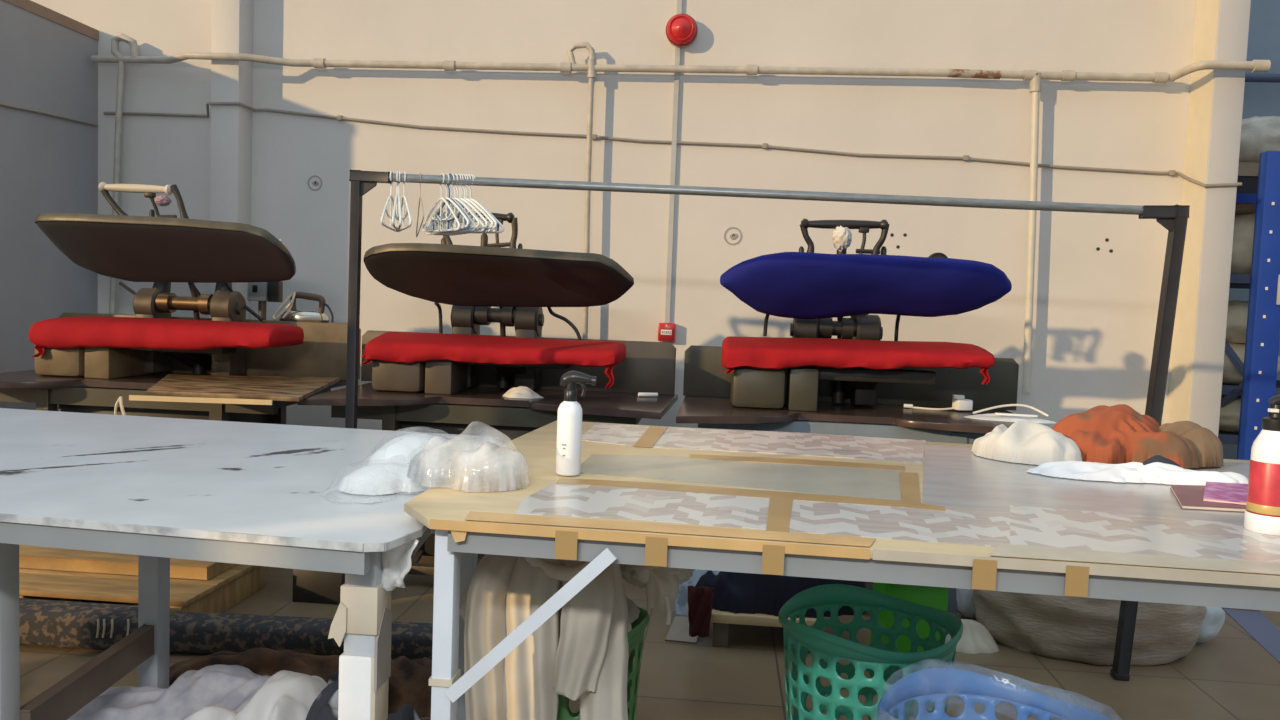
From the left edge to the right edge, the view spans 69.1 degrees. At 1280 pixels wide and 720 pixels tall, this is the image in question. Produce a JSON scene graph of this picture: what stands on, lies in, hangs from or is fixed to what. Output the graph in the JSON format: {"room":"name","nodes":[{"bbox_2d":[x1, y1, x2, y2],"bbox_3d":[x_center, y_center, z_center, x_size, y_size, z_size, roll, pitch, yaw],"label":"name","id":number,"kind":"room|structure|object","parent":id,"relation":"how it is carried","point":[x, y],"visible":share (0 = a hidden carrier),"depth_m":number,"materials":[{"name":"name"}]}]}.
{"room":"textile factory","nodes":[
{"label":"textile factory","id":0,"kind":"room"},
{"bbox_2d":[0,0,98,410],"bbox_3d":[-3.608,-0.551,5.034,0.466,2.820,1.370,2,4,5],"label":"wall","id":1,"kind":"structure","parent":0,"point":[49,164],"depth_m":5.18,"materials":[{"name":"paint"}]},
{"bbox_2d":[0,103,97,125],"bbox_3d":[-3.322,-1.373,5.179,0.016,0.060,0.891,2,4,5],"label":"cable","id":2,"kind":"object","parent":1,"relation":"attached to","point":[1,104],"visible":1,"depth_m":5.20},
{"bbox_2d":[209,0,252,318],"bbox_3d":[-2.400,-1.626,5.472,0.170,5.000,0.160,2,4,5],"label":"pillar","id":3,"kind":"structure","parent":0,"point":[232,20],"depth_m":5.42,"materials":[{"name":"paint"}]},
{"bbox_2d":[91,33,1270,391],"bbox_3d":[-0.056,-0.855,5.188,6.505,1.897,0.286,2,4,5],"label":"pipe","id":4,"kind":"object","parent":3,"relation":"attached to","point":[1035,77],"visible":0.98,"depth_m":5.22,"materials":[{"name":"metal"}]},
{"bbox_2d":[31,0,1195,429],"bbox_3d":[-1.649,-1.605,5.587,9.610,5.000,0.200,2,4,5],"label":"wall","id":5,"kind":"structure","parent":0,"point":[1095,312],"depth_m":5.33,"materials":[{"name":"paint"}]},
{"bbox_2d":[247,281,282,319],"bbox_3d":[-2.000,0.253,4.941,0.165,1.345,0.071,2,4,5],"label":"switch box","id":6,"kind":"object","parent":5,"relation":"attached to","point":[262,292],"visible":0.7,"depth_m":4.88,"materials":[{"name":"grey plastic"}]},
{"bbox_2d":[252,285,256,291],"bbox_3d":[-2.018,-0.374,4.874,0.026,0.036,0.008,2,4,5],"label":"rocker switch","id":7,"kind":"object","parent":6,"relation":"attached to","point":[254,287],"depth_m":4.87,"materials":[{"name":"black plastic"}]},
{"bbox_2d":[308,175,321,190],"bbox_3d":[-1.937,-1.055,5.544,0.090,0.090,0.009,2,4,5],"label":"plug","id":8,"kind":"object","parent":5,"relation":"attached to","point":[315,183],"visible":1,"depth_m":5.54,"materials":[{"name":"grey plastic"}]},
{"bbox_2d":[658,323,675,341],"bbox_3d":[0.154,-0.161,5.373,0.098,0.105,0.068,2,4,5],"label":"fire alarm","id":9,"kind":"object","parent":5,"relation":"attached to","point":[666,331],"visible":1,"depth_m":5.34,"materials":[{"name":"red plastic"}]},
{"bbox_2d":[103,102,1241,186],"bbox_3d":[-0.057,-1.217,5.229,6.430,0.365,0.270,2,4,5],"label":"cable","id":10,"kind":"object","parent":5,"relation":"attached to","point":[338,117],"visible":0.99,"depth_m":5.31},
{"bbox_2d":[665,0,681,322],"bbox_3d":[0.202,-1.417,5.319,0.028,2.408,0.022,2,4,5],"label":"conduit","id":11,"kind":"object","parent":5,"relation":"attached to","point":[679,2],"visible":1,"depth_m":5.33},
{"bbox_2d":[666,14,697,47],"bbox_3d":[0.234,-1.861,5.241,0.180,0.180,0.118,2,4,5],"label":"fire alarm","id":12,"kind":"object","parent":5,"relation":"attached to","point":[681,29],"visible":1,"depth_m":5.21,"materials":[{"name":"red plastic"}]},
{"bbox_2d":[724,227,741,244],"bbox_3d":[0.534,-0.712,5.341,0.104,0.104,0.009,2,4,5],"label":"plug","id":13,"kind":"object","parent":5,"relation":"attached to","point":[733,236],"visible":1,"depth_m":5.34,"materials":[{"name":"beige plastic"}]},
{"bbox_2d":[20,556,1279,719],"bbox_3d":[-0.120,1.221,2.093,13.500,0.100,12.000,2,4,5],"label":"floor","id":14,"kind":"structure","parent":0,"point":[1229,675],"depth_m":3.36,"materials":[{"name":"tile"}]},
{"bbox_2d":[19,598,137,649],"bbox_3d":[-2.177,0.947,3.361,0.862,0.139,0.184,2,4,5],"label":"roll","id":15,"kind":"object","parent":14,"relation":"on","point":[50,623],"visible":0.83,"depth_m":3.27,"materials":[{"name":"fabric"}]},
{"bbox_2d":[19,564,264,614],"bbox_3d":[-2.333,0.914,3.808,1.370,0.139,0.630,2,4,5],"label":"pallet","id":16,"kind":"object","parent":14,"relation":"on","point":[225,590],"visible":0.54,"depth_m":3.62,"materials":[{"name":"brown wood"}]},
{"bbox_2d":[19,545,237,580],"bbox_3d":[-2.403,0.809,3.873,1.418,0.058,0.268,2,4,5],"label":"plank","id":17,"kind":"object","parent":16,"relation":"on","point":[32,557],"visible":0.56,"depth_m":3.74,"materials":[{"name":"brown wood"}]},
{"bbox_2d":[67,664,270,719],"bbox_3d":[-1.291,0.992,2.661,0.731,0.200,0.354,2,4,-8],"label":"pile","id":18,"kind":"object","parent":14,"relation":"on","point":[232,687],"visible":0.61,"depth_m":2.61,"materials":[{"name":"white fabric"}]},
{"bbox_2d":[0,182,360,424],"bbox_3d":[-2.304,0.053,4.453,1.607,1.781,0.962,2,4,5],"label":"press","id":19,"kind":"object","parent":14,"relation":"on","point":[84,362],"visible":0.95,"depth_m":4.38,"materials":[{"name":"red fabric"}]},
{"bbox_2d":[0,370,345,389],"bbox_3d":[-2.325,0.109,4.438,1.553,0.030,0.922,2,4,5],"label":"shelf","id":20,"kind":"object","parent":19,"relation":"attached to","point":[28,379],"depth_m":4.38,"materials":[{"name":"brown wood"}]},
{"bbox_2d":[114,374,339,414],"bbox_3d":[-1.798,0.189,4.099,0.801,0.148,1.062,1,4,-12],"label":"wooden board","id":21,"kind":"object","parent":19,"relation":"on","point":[225,389],"visible":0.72,"depth_m":3.97,"materials":[{"name":"wood"}]},
{"bbox_2d":[273,292,333,322],"bbox_3d":[-1.734,-0.275,4.811,0.313,0.154,0.111,2,4,5],"label":"iron","id":22,"kind":"object","parent":19,"relation":"on","point":[294,315],"visible":1,"depth_m":4.79,"materials":[{"name":"silver metal"}]},
{"bbox_2d":[0,408,495,719],"bbox_3d":[-1.564,0.659,2.369,2.426,0.881,1.379,2,4,5],"label":"work table","id":23,"kind":"object","parent":14,"relation":"on","point":[157,490],"visible":0.84,"depth_m":1.97,"materials":[{"name":"paint"}]},
{"bbox_2d":[338,434,451,494],"bbox_3d":[-0.527,0.226,2.162,0.210,0.083,0.486,2,4,5],"label":"plastic bag","id":24,"kind":"object","parent":23,"relation":"on","point":[387,471],"visible":0.91,"depth_m":2.01,"materials":[{"name":"white plastic"}]},
{"bbox_2d":[381,539,418,590],"bbox_3d":[-0.437,0.364,1.659,0.085,0.100,0.034,2,4,5],"label":"scrap","id":25,"kind":"object","parent":23,"relation":"hanging from","point":[396,562],"visible":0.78,"depth_m":1.66,"materials":[{"name":"white"}]},
{"bbox_2d":[409,429,529,490],"bbox_3d":[-0.429,0.193,2.123,0.451,0.161,0.627,2,4,5],"label":"plastic bag","id":26,"kind":"object","parent":23,"relation":"on","point":[506,472],"visible":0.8,"depth_m":1.89,"materials":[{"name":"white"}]},
{"bbox_2d":[184,670,327,719],"bbox_3d":[-1.038,0.990,2.516,0.497,0.241,0.258,-1,5,-44],"label":"cloth","id":27,"kind":"object","parent":14,"relation":"on","point":[286,695],"visible":0.92,"depth_m":2.50,"materials":[{"name":"white fabric"}]},
{"bbox_2d":[169,647,431,716],"bbox_3d":[-1.058,0.999,2.981,1.028,0.164,0.270,2,4,-1],"label":"cloth","id":28,"kind":"object","parent":14,"relation":"on","point":[409,679],"visible":0.38,"depth_m":2.92,"materials":[{"name":"brown fabric"}]},
{"bbox_2d":[169,611,432,659],"bbox_3d":[-1.072,0.998,3.327,1.232,0.123,0.153,2,4,2],"label":"roll","id":29,"kind":"object","parent":14,"relation":"on","point":[190,632],"visible":0.46,"depth_m":3.27,"materials":[{"name":"black fabric"}]},
{"bbox_2d":[292,569,341,604],"bbox_3d":[-1.309,0.941,3.984,0.270,0.140,0.220,2,4,5],"label":"block","id":30,"kind":"object","parent":14,"relation":"on","point":[309,586],"visible":0.34,"depth_m":3.88,"materials":[{"name":"brown wood"}]},
{"bbox_2d":[306,669,430,719],"bbox_3d":[-0.712,0.998,2.588,0.456,0.238,0.432,2,4,5],"label":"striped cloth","id":31,"kind":"object","parent":14,"relation":"on","point":[325,706],"visible":0.49,"depth_m":2.51,"materials":[{"name":"grey fabric"}]},
{"bbox_2d":[297,211,677,575],"bbox_3d":[-0.628,0.163,4.339,1.623,1.699,0.920,2,4,1],"label":"press","id":32,"kind":"object","parent":14,"relation":"on","point":[457,382],"visible":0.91,"depth_m":4.24,"materials":[{"name":"red fabric"}]},
{"bbox_2d":[297,382,677,418],"bbox_3d":[-0.624,0.181,4.290,1.553,0.030,0.922,2,4,5],"label":"shelf","id":33,"kind":"object","parent":32,"relation":"attached to","point":[481,396],"depth_m":4.15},
{"bbox_2d":[503,386,543,398],"bbox_3d":[-0.536,0.146,4.260,0.194,0.048,0.127,2,4,5],"label":"rag","id":34,"kind":"object","parent":32,"relation":"on","point":[525,392],"visible":1,"depth_m":4.22,"materials":[{"name":"white fabric"}]},
{"bbox_2d":[638,392,657,396],"bbox_3d":[0.038,0.167,4.487,0.095,0.020,0.019,1,4,-13],"label":"stick","id":35,"kind":"object","parent":32,"relation":"on","point":[640,394],"visible":1,"depth_m":4.48,"materials":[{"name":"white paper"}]},
{"bbox_2d":[557,607,648,719],"bbox_3d":[-0.182,0.875,2.229,0.390,0.570,0.389,5,5,43],"label":"laundry basket","id":36,"kind":"object","parent":14,"relation":"on","point":[636,635],"visible":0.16,"depth_m":2.15,"materials":[{"name":"green plastic"}]},
{"bbox_2d":[459,554,695,719],"bbox_3d":[-0.206,0.615,2.144,0.539,0.509,0.507,5,5,43],"label":"cloth","id":37,"kind":"object","parent":36,"relation":"on","point":[588,663],"visible":0.75,"depth_m":1.94,"materials":[{"name":"beige fabric"}]},
{"bbox_2d":[665,616,697,642],"bbox_3d":[0.173,1.053,3.644,0.123,0.065,0.139,3,4,15],"label":"scrap","id":38,"kind":"object","parent":14,"relation":"on","point":[679,629],"visible":0.71,"depth_m":3.63,"materials":[{"name":"white fabric"}]},
{"bbox_2d":[674,569,719,614],"bbox_3d":[0.281,0.916,4.005,0.323,0.303,0.268,2,4,5],"label":"cloth","id":39,"kind":"object","parent":14,"relation":"on","point":[681,603],"visible":0.05,"depth_m":3.92,"materials":[{"name":"blue fabric"}]},
{"bbox_2d":[342,169,1189,680],"bbox_3d":[0.381,0.220,3.478,3.089,1.774,0.090,2,4,5],"label":"rack","id":40,"kind":"object","parent":14,"relation":"on","point":[1174,218],"visible":0.7,"depth_m":3.39,"materials":[{"name":"metal"}]},
{"bbox_2d":[381,171,395,231],"bbox_3d":[-0.956,-0.614,3.570,0.009,0.223,0.390,2,4,-6],"label":"clothes hanger","id":41,"kind":"object","parent":40,"relation":"hanging from","point":[390,198],"visible":0.73,"depth_m":3.54,"materials":[{"name":"white plastic"}]},
{"bbox_2d":[392,171,400,231],"bbox_3d":[-0.932,-0.612,3.568,0.010,0.223,0.390,1,4,-11],"label":"clothes hanger","id":42,"kind":"object","parent":40,"relation":"hanging from","point":[395,209],"visible":0.79,"depth_m":3.53,"materials":[{"name":"white plastic"}]},
{"bbox_2d":[395,171,401,231],"bbox_3d":[-0.925,-0.612,3.568,0.009,0.223,0.390,1,4,-17],"label":"clothes hanger","id":43,"kind":"object","parent":40,"relation":"hanging from","point":[399,214],"visible":0.88,"depth_m":3.53,"materials":[{"name":"white plastic"}]},
{"bbox_2d":[397,171,411,231],"bbox_3d":[-0.905,-0.610,3.566,0.009,0.223,0.390,1,4,-22],"label":"clothes hanger","id":44,"kind":"object","parent":40,"relation":"hanging from","point":[404,199],"visible":0.84,"depth_m":3.54,"materials":[{"name":"white plastic"}]},
{"bbox_2d":[416,172,423,236],"bbox_3d":[-0.837,-0.597,3.540,0.005,0.237,0.404,1,4,-17],"label":"clothes hanger","id":45,"kind":"object","parent":40,"relation":"hanging from","point":[420,172],"visible":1,"depth_m":3.55,"materials":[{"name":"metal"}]},
{"bbox_2d":[422,173,459,231],"bbox_3d":[-0.760,-0.602,3.555,0.009,0.223,0.390,0,6,-33],"label":"clothes hanger","id":46,"kind":"object","parent":40,"relation":"hanging from","point":[441,198],"visible":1,"depth_m":3.55,"materials":[{"name":"white plastic"}]},
{"bbox_2d":[425,173,468,234],"bbox_3d":[-0.736,-0.598,3.546,0.009,0.228,0.390,0,4,-36],"label":"clothes hanger","id":47,"kind":"object","parent":40,"relation":"hanging from","point":[446,174],"visible":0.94,"depth_m":3.54,"materials":[{"name":"white plastic"}]},
{"bbox_2d":[429,173,469,232],"bbox_3d":[-0.729,-0.600,3.551,0.009,0.223,0.390,0,4,-34],"label":"clothes hanger","id":48,"kind":"object","parent":40,"relation":"hanging from","point":[450,174],"visible":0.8,"depth_m":3.54,"materials":[{"name":"plastic"}]},
{"bbox_2d":[425,173,475,231],"bbox_3d":[-0.723,-0.600,3.552,0.010,0.223,0.390,-1,6,-40],"label":"clothes hanger","id":49,"kind":"object","parent":40,"relation":"hanging from","point":[458,204],"visible":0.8,"depth_m":3.50,"materials":[{"name":"white plastic"}]},
{"bbox_2d":[432,174,479,234],"bbox_3d":[-0.703,-0.596,3.543,0.010,0.228,0.390,-1,4,-38],"label":"clothes hanger","id":50,"kind":"object","parent":40,"relation":"hanging from","point":[455,198],"visible":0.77,"depth_m":3.53,"materials":[{"name":"white plastic"}]},
{"bbox_2d":[432,174,484,232],"bbox_3d":[-0.698,-0.598,3.550,0.010,0.223,0.390,-1,6,-43],"label":"clothes hanger","id":51,"kind":"object","parent":40,"relation":"hanging from","point":[434,221],"visible":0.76,"depth_m":3.52,"materials":[{"name":"white plastic"}]},
{"bbox_2d":[432,174,490,232],"bbox_3d":[-0.680,-0.597,3.548,0.009,0.223,0.390,-1,7,-45],"label":"clothes hanger","id":52,"kind":"object","parent":40,"relation":"hanging from","point":[488,230],"visible":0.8,"depth_m":3.54,"materials":[{"name":"white plastic"}]},
{"bbox_2d":[436,174,487,234],"bbox_3d":[-0.682,-0.595,3.542,0.010,0.228,0.390,-1,5,-41],"label":"clothes hanger","id":53,"kind":"object","parent":40,"relation":"hanging from","point":[464,200],"visible":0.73,"depth_m":3.48,"materials":[{"name":"white plastic"}]},
{"bbox_2d":[436,174,496,232],"bbox_3d":[-0.661,-0.596,3.546,0.390,0.223,0.010,8,6,44],"label":"clothes hanger","id":54,"kind":"object","parent":40,"relation":"hanging from","point":[469,175],"visible":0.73,"depth_m":3.54,"materials":[{"name":"white plastic"}]},
{"bbox_2d":[441,174,493,234],"bbox_3d":[-0.664,-0.594,3.540,0.010,0.228,0.390,-1,5,-42],"label":"clothes hanger","id":55,"kind":"object","parent":40,"relation":"hanging from","point":[467,199],"visible":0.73,"depth_m":3.48,"materials":[{"name":"white plastic"}]},
{"bbox_2d":[439,174,503,232],"bbox_3d":[-0.645,-0.595,3.545,0.390,0.223,0.010,7,6,40],"label":"clothes hanger","id":56,"kind":"object","parent":40,"relation":"hanging from","point":[493,216],"visible":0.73,"depth_m":3.46,"materials":[{"name":"white plastic"}]},
{"bbox_2d":[447,174,496,235],"bbox_3d":[-0.642,-0.592,3.538,0.010,0.228,0.390,-1,5,-39],"label":"clothes hanger","id":57,"kind":"object","parent":40,"relation":"hanging from","point":[473,200],"visible":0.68,"depth_m":3.50,"materials":[{"name":"white plastic"}]},
{"bbox_2d":[710,609,824,652],"bbox_3d":[0.491,1.028,3.680,0.440,0.135,0.340,2,4,5],"label":"stool","id":58,"kind":"object","parent":14,"relation":"on","point":[721,620],"visible":0.35,"depth_m":3.52,"materials":[{"name":"brown wood"}]},
{"bbox_2d":[688,585,714,637],"bbox_3d":[0.227,0.951,3.513,0.102,0.191,0.030,2,4,5],"label":"cloth","id":59,"kind":"object","parent":58,"relation":"hanging from","point":[700,599],"visible":1,"depth_m":3.51,"materials":[{"name":"red fabric"}]},
{"bbox_2d":[695,570,866,617],"bbox_3d":[0.554,0.822,3.663,0.684,0.280,0.324,2,4,5],"label":"clothes","id":60,"kind":"object","parent":58,"relation":"on","point":[736,592],"visible":0.38,"depth_m":3.55,"materials":[{"name":"blue fabric"}]},
{"bbox_2d":[404,420,1279,719],"bbox_3d":[1.047,0.751,2.084,2.927,0.923,1.397,3,4,9],"label":"work table","id":61,"kind":"object","parent":14,"relation":"on","point":[810,505],"visible":0.81,"depth_m":1.66,"materials":[{"name":"beige wood"}]},
{"bbox_2d":[556,370,596,475],"bbox_3d":[-0.139,0.136,2.021,0.083,0.227,0.055,2,4,5],"label":"spray bottle","id":62,"kind":"object","parent":61,"relation":"on","point":[569,414],"visible":1,"depth_m":2.00,"materials":[{"name":"white plastic"}]},
{"bbox_2d":[971,421,1247,485],"bbox_3d":[1.119,0.229,2.337,0.372,0.096,0.659,-1,5,-40],"label":"cloth","id":63,"kind":"object","parent":61,"relation":"on","point":[1058,455],"visible":0.98,"depth_m":2.31,"materials":[{"name":"white fabric"}]},
{"bbox_2d":[1052,404,1223,468],"bbox_3d":[1.366,0.199,2.481,0.433,0.147,0.398,1,4,-22],"label":"pile","id":64,"kind":"object","parent":63,"relation":"on","point":[1116,434],"visible":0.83,"depth_m":2.44,"materials":[{"name":"fabric"}]},
{"bbox_2d":[1170,485,1245,511],"bbox_3d":[1.238,0.297,2.018,0.147,0.008,0.345,4,4,27],"label":"notebook","id":65,"kind":"object","parent":61,"relation":"on","point":[1187,496],"visible":0.43,"depth_m":1.94,"materials":[{"name":"paper"}]},
{"bbox_2d":[1203,481,1247,504],"bbox_3d":[1.295,0.290,2.038,0.103,0.006,0.288,4,4,31],"label":"notebook","id":66,"kind":"object","parent":65,"relation":"on","point":[1220,492],"visible":0.64,"depth_m":2.01,"materials":[{"name":"paper"}]},
{"bbox_2d":[1244,394,1279,535],"bbox_3d":[1.164,0.189,1.710,0.073,0.255,0.075,-1,5,-45],"label":"pump bottle","id":67,"kind":"object","parent":61,"relation":"on","point":[1262,513],"visible":1,"depth_m":1.69,"materials":[{"name":"white plastic"}]},
{"bbox_2d":[676,219,1018,614],"bbox_3d":[0.977,0.229,4.149,1.607,1.708,0.922,2,4,5],"label":"press","id":68,"kind":"object","parent":14,"relation":"on","point":[855,383],"visible":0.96,"depth_m":4.09,"materials":[{"name":"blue fabric"}]},
{"bbox_2d":[676,396,1014,433],"bbox_3d":[0.959,0.247,4.151,1.553,0.030,0.922,2,4,5],"label":"shelf","id":69,"kind":"object","parent":68,"relation":"attached to","point":[846,413],"depth_m":4.02,"materials":[{"name":"brown wood"}]},
{"bbox_2d":[904,395,972,410],"bbox_3d":[1.399,0.198,4.363,0.308,0.075,0.076,2,4,5],"label":"power adapter","id":70,"kind":"object","parent":68,"relation":"on","point":[958,402],"visible":1,"depth_m":4.34,"materials":[{"name":"white plastic"}]},
{"bbox_2d":[964,404,1055,422],"bbox_3d":[1.611,0.228,4.050,0.376,0.067,0.166,2,4,5],"label":"packet","id":71,"kind":"object","parent":68,"relation":"on","point":[1007,417],"visible":0.99,"depth_m":4.02,"materials":[{"name":"white plastic"}]},
{"bbox_2d":[778,584,962,719],"bbox_3d":[0.551,0.897,2.296,0.438,0.570,0.437,1,4,-11],"label":"laundry basket","id":72,"kind":"object","parent":14,"relation":"on","point":[800,638],"visible":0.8,"depth_m":2.28,"materials":[{"name":"green plastic"}]},
{"bbox_2d":[870,582,947,683],"bbox_3d":[0.953,0.930,3.317,0.224,0.410,0.324,2,4,5],"label":"plastic crate","id":73,"kind":"object","parent":14,"relation":"on","point":[929,596],"visible":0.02,"depth_m":3.17,"materials":[{"name":"green plastic"}]},
{"bbox_2d":[956,588,975,618],"bbox_3d":[1.428,0.952,4.003,0.175,0.316,0.175,2,4,5],"label":"plastic bundle","id":74,"kind":"object","parent":14,"relation":"on","point":[965,606],"visible":0.25,"depth_m":3.94,"materials":[{"name":"white plastic"}]},
{"bbox_2d":[945,619,998,653],"bbox_3d":[1.278,1.071,3.685,0.268,0.106,0.214,2,4,5],"label":"cloth","id":75,"kind":"object","parent":14,"relation":"on","point":[976,638],"visible":0.69,"depth_m":3.62,"materials":[{"name":"white fabric"}]},
{"bbox_2d":[877,668,1110,719],"bbox_3d":[0.659,0.939,1.763,0.431,0.560,0.431,1,4,-17],"label":"laundry basket","id":76,"kind":"object","parent":14,"relation":"on","point":[935,685],"visible":1,"depth_m":1.93,"materials":[{"name":"blue plastic"}]},
{"bbox_2d":[971,589,1206,665],"bbox_3d":[1.793,0.902,3.731,0.876,0.474,0.581,2,4,5],"label":"sack","id":77,"kind":"object","parent":14,"relation":"on","point":[1078,629],"visible":0.45,"depth_m":3.51,"materials":[{"name":"beige fabric"}]},
{"bbox_2d":[1196,606,1224,642],"bbox_3d":[2.259,1.022,3.829,0.260,0.259,0.249,2,4,5],"label":"plastic bundle","id":78,"kind":"object","parent":14,"relation":"on","point":[1214,619],"visible":0.15,"depth_m":3.73,"materials":[{"name":"white plastic"}]},
{"bbox_2d":[1218,151,1279,459],"bbox_3d":[4.087,0.001,5.481,1.841,2.227,1.130,2,4,5],"label":"rack","id":79,"kind":"object","parent":14,"relation":"on","point":[1258,371],"visible":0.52,"depth_m":4.99,"materials":[{"name":"blue metal"}]},
{"bbox_2d":[1219,395,1240,432],"bbox_3d":[3.516,0.296,5.569,0.561,0.240,0.577,2,4,5],"label":"bale","id":80,"kind":"object","parent":79,"relation":"on","point":[1229,419],"visible":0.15,"depth_m":5.34},
{"bbox_2d":[1230,213,1254,273],"bbox_3d":[3.596,-0.680,5.509,0.594,0.381,0.591,2,4,5],"label":"bale","id":81,"kind":"object","parent":79,"relation":"on","point":[1243,234],"visible":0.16,"depth_m":5.30},
{"bbox_2d":[1235,203,1255,214],"bbox_3d":[3.626,-0.920,5.496,0.556,0.138,0.558,2,4,5],"label":"bale","id":82,"kind":"object","parent":81,"relation":"on","point":[1240,208],"visible":0.05,"depth_m":5.33},
{"bbox_2d":[1237,162,1258,193],"bbox_3d":[3.914,-1.017,5.528,1.200,0.182,0.710,2,4,5],"label":"boards","id":83,"kind":"object","parent":79,"relation":"on","point":[1247,171],"visible":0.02,"depth_m":5.22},
{"bbox_2d":[1239,116,1279,162],"bbox_3d":[3.658,-1.271,5.474,0.649,0.302,0.583,2,4,5],"label":"bale","id":84,"kind":"object","parent":83,"relation":"on","point":[1259,135],"visible":0.28,"depth_m":5.26},
{"bbox_2d":[1222,343,1279,384],"bbox_3d":[3.512,0.011,5.557,0.534,0.250,0.555,2,4,5],"label":"bale","id":85,"kind":"object","parent":79,"relation":"on","point":[1231,375],"visible":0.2,"depth_m":5.35},
{"bbox_2d":[1226,300,1248,342],"bbox_3d":[3.541,-0.230,5.540,0.540,0.250,0.552,2,4,5],"label":"bale","id":86,"kind":"object","parent":85,"relation":"on","point":[1237,313],"visible":0.24,"depth_m":5.33},
{"bbox_2d":[1166,0,1250,436],"bbox_3d":[3.074,-1.399,5.048,0.157,5.000,0.450,2,4,5],"label":"pillar","id":87,"kind":"structure","parent":0,"point":[1221,28],"depth_m":4.90,"materials":[{"name":"paint"}]},
{"bbox_2d":[1222,0,1279,459],"bbox_3d":[5.202,-1.416,6.591,3.910,5.000,0.200,2,4,5],"label":"wall","id":88,"kind":"structure","parent":0,"point":[1260,99],"depth_m":6.53,"materials":[{"name":"paint"}]},
{"bbox_2d":[1245,73,1279,82],"bbox_3d":[4.959,-1.925,6.382,3.400,0.060,0.060,2,4,5],"label":"pipe","id":89,"kind":"object","parent":88,"relation":"attached to","point":[1249,77],"visible":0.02,"depth_m":6.42,"materials":[{"name":"blue metal"}]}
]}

